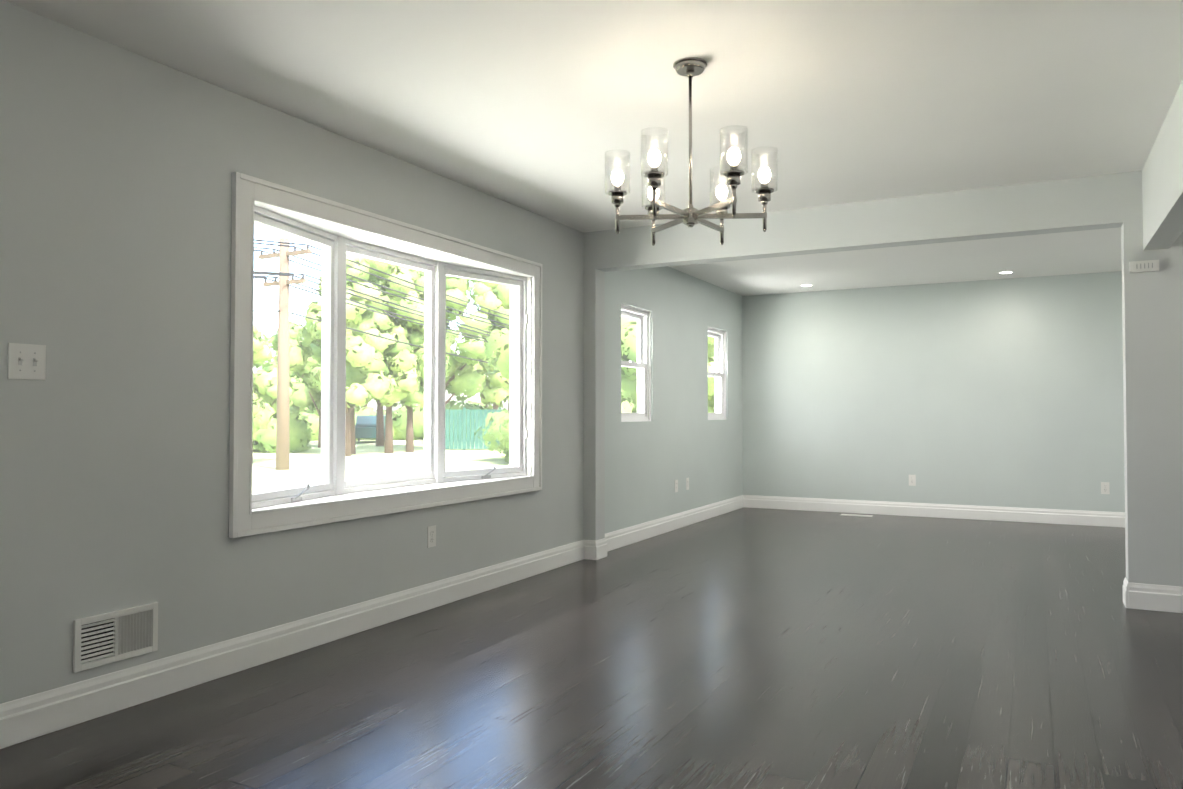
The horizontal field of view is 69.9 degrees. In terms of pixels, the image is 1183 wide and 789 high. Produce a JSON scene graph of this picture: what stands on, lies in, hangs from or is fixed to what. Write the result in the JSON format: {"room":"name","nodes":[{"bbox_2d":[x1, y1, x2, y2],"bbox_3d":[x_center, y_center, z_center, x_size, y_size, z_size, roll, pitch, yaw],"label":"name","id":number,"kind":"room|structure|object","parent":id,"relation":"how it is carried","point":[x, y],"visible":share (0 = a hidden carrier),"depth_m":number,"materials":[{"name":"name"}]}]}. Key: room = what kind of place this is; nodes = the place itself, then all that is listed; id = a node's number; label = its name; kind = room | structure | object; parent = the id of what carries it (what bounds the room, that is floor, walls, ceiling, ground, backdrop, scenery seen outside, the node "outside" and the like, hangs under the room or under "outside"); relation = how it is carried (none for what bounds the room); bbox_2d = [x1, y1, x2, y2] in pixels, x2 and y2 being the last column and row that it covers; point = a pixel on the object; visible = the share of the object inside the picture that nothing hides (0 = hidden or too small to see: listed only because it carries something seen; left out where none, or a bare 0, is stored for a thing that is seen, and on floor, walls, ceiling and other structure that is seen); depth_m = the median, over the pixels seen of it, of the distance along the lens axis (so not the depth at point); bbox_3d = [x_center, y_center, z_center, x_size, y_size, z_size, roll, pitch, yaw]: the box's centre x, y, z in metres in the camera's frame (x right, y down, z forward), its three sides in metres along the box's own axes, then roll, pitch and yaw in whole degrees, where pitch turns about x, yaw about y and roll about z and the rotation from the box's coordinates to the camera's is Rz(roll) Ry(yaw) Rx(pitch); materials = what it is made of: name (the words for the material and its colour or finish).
{"room":"dining room","nodes":[
{"label":"dining room","id":0,"kind":"room"},
{"bbox_2d":[0,0,742,703],"bbox_3d":[-0.833,0.025,5.015,0.150,2.540,11.158,-1,-1,28],"label":"wall","id":1,"kind":"structure","parent":0,"point":[118,164],"depth_m":3.36,"materials":[{"name":"grey paint"}]},
{"bbox_2d":[8,343,45,379],"bbox_3d":[-1.881,-0.110,2.829,0.018,0.118,0.118,-1,-1,28],"label":"toggle light switch","id":2,"kind":"object","parent":1,"relation":"attached to","point":[26,361],"visible":1,"depth_m":2.83,"materials":[{"name":"white plastic"}]},
{"bbox_2d":[73,602,157,672],"bbox_3d":[-1.733,0.882,3.097,0.012,0.182,0.316,-1,-1,28],"label":"air vent","id":3,"kind":"object","parent":1,"relation":"in","point":[109,637],"visible":1,"depth_m":3.08,"materials":[{"name":"white plastic"}]},
{"bbox_2d":[0,540,591,748],"bbox_3d":[-1.656,1.085,3.222,0.030,0.142,6.959,-1,-1,28],"label":"baseboard","id":4,"kind":"structure","parent":1,"relation":"attached to","point":[52,709],"depth_m":3.56,"materials":[{"name":"white wood"}]},
{"bbox_2d":[229,172,541,537],"bbox_3d":[-1.066,-0.094,4.727,0.346,1.935,2.502,-1,-1,28],"label":"bay window","id":5,"kind":"structure","parent":1,"relation":"in","point":[337,232],"depth_m":4.40,"materials":[{"name":"white"}]},
{"bbox_2d":[427,525,435,547],"bbox_3d":[-0.889,0.792,4.721,0.008,0.115,0.070,-1,-1,28],"label":"outlet","id":6,"kind":"object","parent":1,"relation":"attached to","point":[431,536],"visible":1,"depth_m":4.71,"materials":[{"name":"white plastic"}]},
{"bbox_2d":[621,304,650,421],"bbox_3d":[0.329,-0.256,7.236,0.110,0.974,0.640,-1,-1,28],"label":"dining room window","id":7,"kind":"structure","parent":1,"relation":"in","point":[643,353],"depth_m":7.46,"materials":[{"name":"white plastic"}]},
{"bbox_2d":[592,495,747,558],"bbox_3d":[0.885,1.191,8.087,0.030,0.142,3.721,-1,-1,28],"label":"baseboard","id":8,"kind":"structure","parent":1,"relation":"attached to","point":[616,539],"depth_m":7.59,"materials":[{"name":"white wood"}]},
{"bbox_2d":[675,480,677,491],"bbox_3d":[0.797,0.859,7.949,0.008,0.115,0.070,-1,-1,28],"label":"outlet","id":9,"kind":"object","parent":1,"relation":"attached to","point":[676,485],"visible":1,"depth_m":7.94,"materials":[{"name":"white plastic"}]},
{"bbox_2d":[686,478,688,489],"bbox_3d":[0.931,0.865,8.206,0.008,0.115,0.070,-1,-1,28],"label":"outlet","id":10,"kind":"object","parent":1,"relation":"attached to","point":[687,483],"visible":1,"depth_m":8.20,"materials":[{"name":"white plastic"}]},
{"bbox_2d":[708,327,725,419],"bbox_3d":[1.287,-0.216,9.071,0.110,0.974,0.640,-1,-1,28],"label":"dining room window","id":11,"kind":"structure","parent":1,"relation":"in","point":[719,372],"depth_m":9.30,"materials":[{"name":"white plastic"}]},
{"bbox_2d":[0,507,1182,788],"bbox_3d":[1.408,1.219,3.818,5.207,0.100,11.158,-1,-1,28],"label":"floor","id":12,"kind":"structure","parent":0,"point":[744,647],"depth_m":3.38,"materials":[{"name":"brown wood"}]},
{"bbox_2d":[841,514,872,516],"bbox_3d":[2.805,1.278,8.962,0.320,0.006,0.110,-1,-1,28],"label":"floor vent","id":13,"kind":"object","parent":12,"relation":"in","point":[857,515],"visible":1,"depth_m":8.94,"materials":[{"name":"white plastic"}]},
{"bbox_2d":[4,0,1182,295],"bbox_3d":[1.408,-1.345,3.874,5.207,0.150,11.158,-1,-1,28],"label":"ceiling","id":14,"kind":"structure","parent":0,"point":[544,108],"depth_m":3.58,"materials":[{"name":"white paint"}]},
{"bbox_2d":[605,57,777,245],"bbox_3d":[0.384,-0.954,3.283,0.618,0.657,0.662,-1,-1,28],"label":"chandelier","id":15,"kind":"object","parent":14,"relation":"hanging from","point":[690,216],"visible":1,"depth_m":3.25,"materials":[{"name":"silver metal"}]},
{"bbox_2d":[799,284,813,286],"bbox_3d":[2.279,-1.166,8.979,0.156,0.026,0.156,-1,-1,28],"label":"recessed light","id":16,"kind":"object","parent":14,"relation":"in","point":[805,285],"visible":0.46,"depth_m":8.98,"materials":[{"name":"white"}]},
{"bbox_2d":[997,271,1014,273],"bbox_3d":[3.991,-1.184,8.153,0.156,0.026,0.156,-1,-1,28],"label":"recessed light","id":17,"kind":"object","parent":14,"relation":"in","point":[1005,272],"visible":0.58,"depth_m":8.15,"materials":[{"name":"white"}]},
{"bbox_2d":[584,170,1182,586],"bbox_3d":[2.151,-0.019,5.268,4.907,2.440,0.150,-1,-1,28],"label":"wall","id":18,"kind":"structure","parent":0,"point":[1152,315],"depth_m":4.98,"materials":[{"name":"grey paint"}]},
{"bbox_2d":[1130,260,1158,272],"bbox_3d":[3.069,-0.712,4.703,0.136,0.060,0.029,-1,-1,28],"label":"air vent","id":19,"kind":"object","parent":18,"relation":"attached to","point":[1144,266],"visible":1,"depth_m":4.69,"materials":[{"name":"white plastic"}]},
{"bbox_2d":[1122,579,1182,612],"bbox_3d":[3.631,1.110,4.377,1.481,0.142,0.016,-1,-1,28],"label":"baseboard","id":20,"kind":"structure","parent":18,"relation":"attached to","point":[1165,598],"depth_m":4.65,"materials":[{"name":"white wood"}]},
{"bbox_2d":[742,271,1124,511],"bbox_3d":[4.022,0.105,8.688,5.057,2.540,0.150,-1,-1,28],"label":"wall","id":21,"kind":"structure","parent":0,"point":[1002,392],"depth_m":8.80,"materials":[{"name":"paint"}]},
{"bbox_2d":[909,475,915,485],"bbox_3d":[3.377,0.902,8.919,0.070,0.115,0.008,-1,-1,28],"label":"outlet","id":22,"kind":"object","parent":21,"relation":"attached to","point":[912,480],"visible":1,"depth_m":8.91,"materials":[{"name":"white plastic"}]},
{"bbox_2d":[748,495,1124,527],"bbox_3d":[3.607,1.206,8.787,4.207,0.142,0.016,-1,-1,28],"label":"baseboard","id":23,"kind":"structure","parent":21,"relation":"attached to","point":[1012,514],"depth_m":8.75,"materials":[{"name":"white wood"}]},
{"bbox_2d":[1101,482,1109,493],"bbox_3d":[4.920,0.897,8.113,0.070,0.115,0.008,-1,-1,28],"label":"outlet","id":24,"kind":"object","parent":21,"relation":"attached to","point":[1104,487],"visible":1,"depth_m":8.11,"materials":[{"name":"white plastic"}]},
{"bbox_2d":[1142,79,1182,250],"bbox_3d":[1.516,-0.100,1.591,0.120,2.440,6.959,-1,-1,28],"label":"wall","id":25,"kind":"structure","parent":0,"point":[1162,186],"depth_m":4.00,"materials":[{"name":"grey paint"}]},
{"label":"outside","id":26,"kind":"structure","parent":0,"visible":0},
{"bbox_2d":[252,439,508,492],"bbox_3d":[-44.965,3.377,68.584,136.393,0.200,200.000,-1,-1,28],"label":"road","id":27,"kind":"structure","parent":26,"point":[490,457],"depth_m":29.91,"materials":[{"name":"grey asphalt"}]},
{"bbox_2d":[253,331,271,377],"bbox_3d":[-21.617,-0.828,51.404,3.854,7.463,4.846,-1,-1,28],"label":"tree","id":28,"kind":"object","parent":27,"relation":"on","point":[258,334],"depth_m":51.15,"materials":[{"name":"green plant"}]},
{"bbox_2d":[252,324,296,462],"bbox_3d":[-12.252,-0.062,30.279,3.235,5.012,3.289,-1,-1,28],"label":"tree","id":29,"kind":"object","parent":27,"relation":"on","point":[264,390],"depth_m":30.14,"materials":[{"name":"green plant"}]},
{"bbox_2d":[257,320,319,408],"bbox_3d":[-22.883,-1.262,65.694,5.549,8.951,5.303,-1,-1,28],"label":"tree","id":30,"kind":"object","parent":27,"relation":"on","point":[292,326],"depth_m":64.47,"materials":[{"name":"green plant"}]},
{"bbox_2d":[272,301,321,447],"bbox_3d":[-13.975,-1.051,43.956,5.044,7.584,3.567,-1,-1,28],"label":"tree","id":31,"kind":"object","parent":27,"relation":"on","point":[296,352],"depth_m":43.21,"materials":[{"name":"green plant"}]},
{"bbox_2d":[308,256,390,453],"bbox_3d":[-10.482,-1.733,36.662,4.727,8.630,3.884,-1,-1,28],"label":"tree","id":32,"kind":"object","parent":27,"relation":"on","point":[377,358],"depth_m":35.91,"materials":[{"name":"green plant"}]},
{"bbox_2d":[309,254,398,455],"bbox_3d":[-9.910,-1.644,35.467,3.807,8.400,3.598,-1,-1,28],"label":"tree","id":33,"kind":"object","parent":27,"relation":"on","point":[384,386],"depth_m":34.56,"materials":[{"name":"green plant"}]},
{"bbox_2d":[354,255,367,408],"bbox_3d":[-18.895,-4.396,69.714,6.212,15.392,6.726,-1,-1,28],"label":"tree","id":34,"kind":"object","parent":27,"relation":"on","point":[360,258],"depth_m":68.61,"materials":[{"name":"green plant"}]},
{"bbox_2d":[355,416,385,442],"bbox_3d":[-13.378,2.093,51.557,1.840,1.612,4.400,0,-1,-10],"label":"car","id":35,"kind":"object","parent":27,"relation":"on","point":[361,422],"depth_m":49.60,"materials":[{"name":"teal metal"}]},
{"bbox_2d":[361,257,387,445],"bbox_3d":[-11.873,-2.651,45.943,5.015,10.870,4.198,-1,-1,28],"label":"tree","id":36,"kind":"object","parent":27,"relation":"on","point":[379,439],"depth_m":45.45,"materials":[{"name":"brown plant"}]},
{"bbox_2d":[252,398,508,461],"bbox_3d":[-10.941,1.761,50.860,49.229,3.280,32.670,-1,-1,28],"label":"hedge","id":37,"kind":"object","parent":27,"relation":"on","point":[306,429],"depth_m":38.22,"materials":[{"name":"green plant"}]},
{"bbox_2d":[254,238,509,469],"bbox_3d":[-0.456,-0.898,44.441,2.200,7.300,120.002,-1,-1,28],"label":"utility pole","id":38,"kind":"object","parent":27,"relation":"on","point":[284,328],"depth_m":26.64,"materials":[{"name":"brown wood"}]},
{"bbox_2d":[362,258,424,452],"bbox_3d":[-8.760,-2.029,37.494,3.875,9.259,3.406,-1,-1,28],"label":"tree","id":39,"kind":"object","parent":27,"relation":"on","point":[403,367],"depth_m":36.91,"materials":[{"name":"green plant"}]},
{"bbox_2d":[380,268,450,451],"bbox_3d":[-8.452,-1.808,38.392,4.506,8.856,3.974,-1,-1,28],"label":"tree","id":40,"kind":"object","parent":27,"relation":"on","point":[412,397],"depth_m":37.74,"materials":[{"name":"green plant"}]},
{"bbox_2d":[417,270,459,345],"bbox_3d":[-13.244,-4.940,67.390,4.937,16.380,7.500,-1,-1,28],"label":"tree","id":41,"kind":"object","parent":27,"relation":"on","point":[454,327],"depth_m":68.65,"materials":[{"name":"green plant"}]},
{"bbox_2d":[409,274,470,404],"bbox_3d":[-7.572,-1.875,41.033,3.942,9.105,3.709,-1,-1,28],"label":"tree","id":42,"kind":"object","parent":27,"relation":"on","point":[449,303],"depth_m":40.08,"materials":[{"name":"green plant"}]},
{"bbox_2d":[407,276,492,400],"bbox_3d":[-6.942,-2.812,41.345,4.749,10.991,5.026,-1,-1,28],"label":"tree","id":43,"kind":"object","parent":27,"relation":"on","point":[457,389],"depth_m":41.16,"materials":[{"name":"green plant"}]},
{"bbox_2d":[445,407,500,449],"bbox_3d":[-6.131,1.649,40.821,3.520,2.050,0.160,0,-1,-7],"label":"fence","id":44,"kind":"object","parent":27,"relation":"on","point":[460,417],"depth_m":40.75,"materials":[{"name":"teal"}]},
{"bbox_2d":[469,279,496,406],"bbox_3d":[-7.830,-5.536,71.912,6.671,17.767,6.359,-1,-1,28],"label":"tree","id":45,"kind":"object","parent":27,"relation":"on","point":[481,359],"depth_m":71.55,"materials":[{"name":"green plant"}]},
{"bbox_2d":[457,280,509,421],"bbox_3d":[-5.515,-2.053,45.728,4.789,9.665,5.358,-1,-1,28],"label":"tree","id":46,"kind":"object","parent":27,"relation":"on","point":[503,300],"depth_m":45.05,"materials":[{"name":"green plant"}]},
{"bbox_2d":[476,289,509,414],"bbox_3d":[-4.087,-3.232,47.629,5.267,12.104,4.469,-1,-1,28],"label":"tree","id":47,"kind":"object","parent":27,"relation":"on","point":[492,322],"depth_m":46.76,"materials":[{"name":"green plant"}]},
{"bbox_2d":[485,322,509,387],"bbox_3d":[-0.465,-0.626,19.481,3.454,5.671,3.378,-1,-1,28],"label":"tree","id":48,"kind":"object","parent":27,"relation":"on","point":[503,356],"depth_m":18.51,"materials":[{"name":"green plant"}]},
{"bbox_2d":[621,316,636,412],"bbox_3d":[0.666,-0.255,15.839,2.816,4.771,2.970,-1,-1,28],"label":"tree","id":49,"kind":"object","parent":27,"relation":"on","point":[631,389],"depth_m":14.66,"materials":[{"name":"green plant"}]},
{"bbox_2d":[708,336,714,412],"bbox_3d":[2.901,-0.388,21.754,3.134,5.294,2.752,-1,-1,28],"label":"tree","id":50,"kind":"object","parent":27,"relation":"on","point":[711,401],"depth_m":21.05,"materials":[{"name":"green plant"}]}
]}

